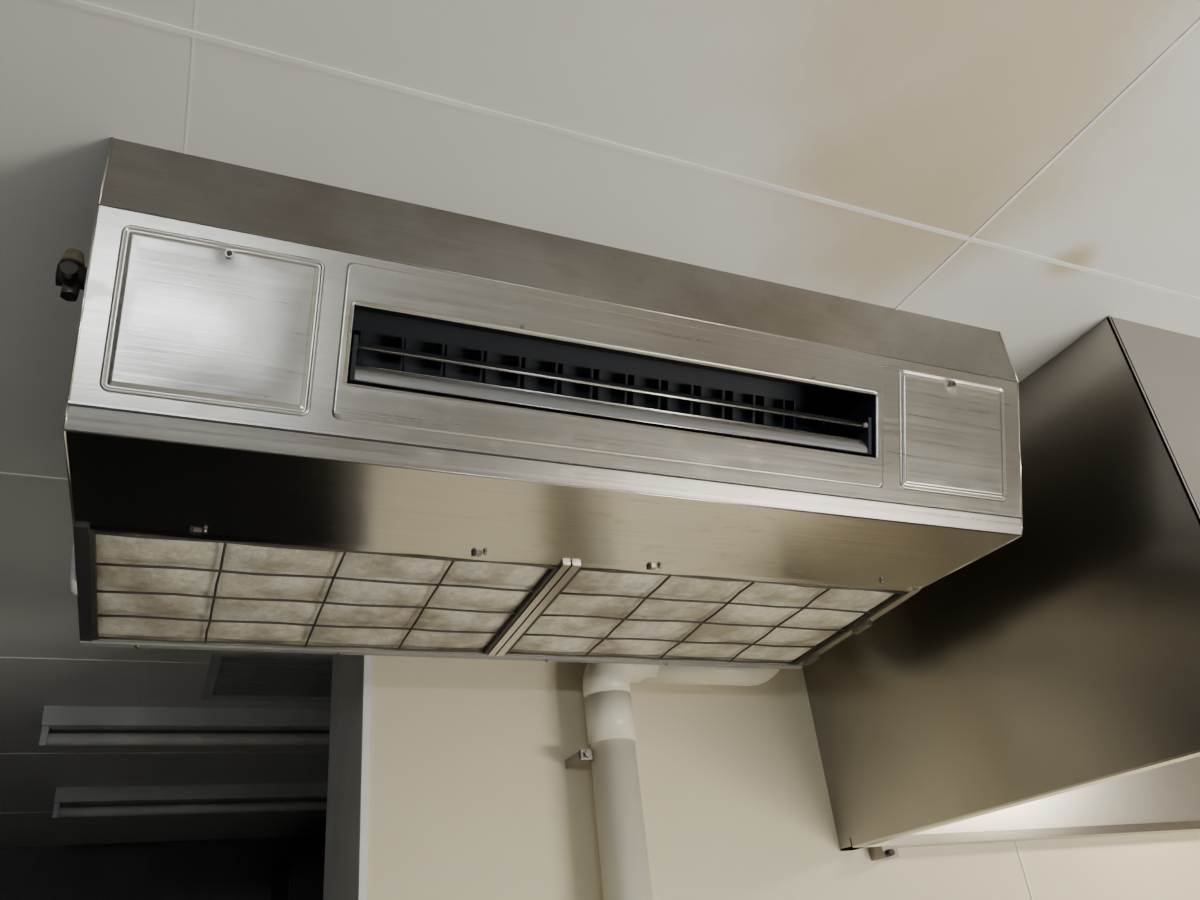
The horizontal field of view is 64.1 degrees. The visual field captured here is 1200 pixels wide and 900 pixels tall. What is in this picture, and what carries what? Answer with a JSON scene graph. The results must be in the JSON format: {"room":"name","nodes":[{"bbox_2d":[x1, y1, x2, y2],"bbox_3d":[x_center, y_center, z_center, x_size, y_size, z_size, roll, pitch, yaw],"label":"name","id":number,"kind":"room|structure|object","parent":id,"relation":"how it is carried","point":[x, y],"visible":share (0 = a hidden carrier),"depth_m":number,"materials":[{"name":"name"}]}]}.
{"room":"commercial kitchen","nodes":[
{"label":"commercial kitchen","id":0,"kind":"room"},
{"bbox_2d":[0,835,325,899],"bbox_3d":[-1.224,2.919,4.072,5.760,2.400,0.080,7,-32,-23],"label":"wall","id":1,"kind":"structure","parent":0,"point":[239,868],"depth_m":4.27,"materials":[{"name":"black"}]},
{"bbox_2d":[0,0,1199,847],"bbox_3d":[0.193,-0.067,1.628,5.920,0.080,7.920,7,-32,-23],"label":"ceiling","id":2,"kind":"structure","parent":0,"point":[933,113],"depth_m":1.06,"materials":[{"name":"metal"}]},
{"bbox_2d":[39,706,330,748],"bbox_3d":[-0.928,0.811,2.771,1.200,0.092,0.120,7,-32,-23],"label":"lamp","id":3,"kind":"object","parent":2,"relation":"attached to","point":[61,725],"visible":0.62,"depth_m":2.65,"materials":[{"name":"white metal"}]},
{"bbox_2d":[52,783,327,819],"bbox_3d":[-1.329,1.298,3.547,1.216,0.092,0.120,7,-32,-23],"label":"lamp","id":4,"kind":"object","parent":2,"relation":"attached to","point":[172,794],"visible":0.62,"depth_m":3.45,"materials":[{"name":"white metal"}]},
{"bbox_2d":[201,650,332,701],"bbox_3d":[-0.750,0.599,2.516,0.528,0.012,0.392,7,-32,-23],"label":"ceiling vent grille","id":5,"kind":"object","parent":2,"relation":"in","point":[224,680],"depth_m":2.47,"materials":[{"name":"grey metal"}]},
{"bbox_2d":[55,137,1022,669],"bbox_3d":[-0.077,0.046,1.371,1.232,0.315,0.654,7,-32,-23],"label":"air conditioner","id":6,"kind":"object","parent":2,"relation":"hanging from","point":[302,416],"depth_m":1.16,"materials":[{"name":"silver metal"}]},
{"bbox_2d":[0,0,1199,837],"bbox_3d":[0.197,-0.032,1.608,5.760,0.002,7.760,7,-32,-23],"label":"trim","id":7,"kind":"structure","parent":2,"relation":"attached to","point":[76,3],"depth_m":1.06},
{"bbox_2d":[367,655,1199,899],"bbox_3d":[1.163,1.452,1.971,3.366,2.400,0.328,7,-32,-23],"label":"wall","id":8,"kind":"structure","parent":0,"point":[473,795],"depth_m":1.74,"materials":[{"name":"beige paint"}]},
{"bbox_2d":[323,654,362,899],"bbox_3d":[-0.380,1.260,1.324,0.003,2.399,0.328,7,-32,-23],"label":"trim","id":9,"kind":"structure","parent":8,"relation":"attached to","point":[343,790],"depth_m":1.70,"materials":[{"name":"grey metal"}]},
{"bbox_2d":[357,655,370,899],"bbox_3d":[-0.310,1.177,1.193,0.012,2.399,0.012,7,-32,-23],"label":"trim","id":10,"kind":"structure","parent":8,"relation":"attached to","point":[366,681],"depth_m":1.55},
{"bbox_2d":[565,663,779,899],"bbox_3d":[0.258,1.286,1.337,0.470,2.240,0.110,7,-32,-23],"label":"drain pipe","id":11,"kind":"object","parent":8,"relation":"attached to","point":[625,871],"visible":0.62,"depth_m":1.65,"materials":[{"name":"beige plastic"}]},
{"bbox_2d":[802,316,1199,860],"bbox_3d":[1.623,0.423,2.054,2.220,0.627,0.909,7,-32,-23],"label":"range hood","id":12,"kind":"object","parent":8,"relation":"attached to","point":[1046,686],"visible":0.96,"depth_m":1.48,"materials":[{"name":"metal"}]},
{"bbox_2d":[1015,842,1033,899],"bbox_3d":[0.959,1.596,1.566,0.005,1.792,0.002,7,-32,-23],"label":"trim","id":13,"kind":"structure","parent":8,"relation":"attached to","point":[1016,843],"depth_m":1.98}
]}

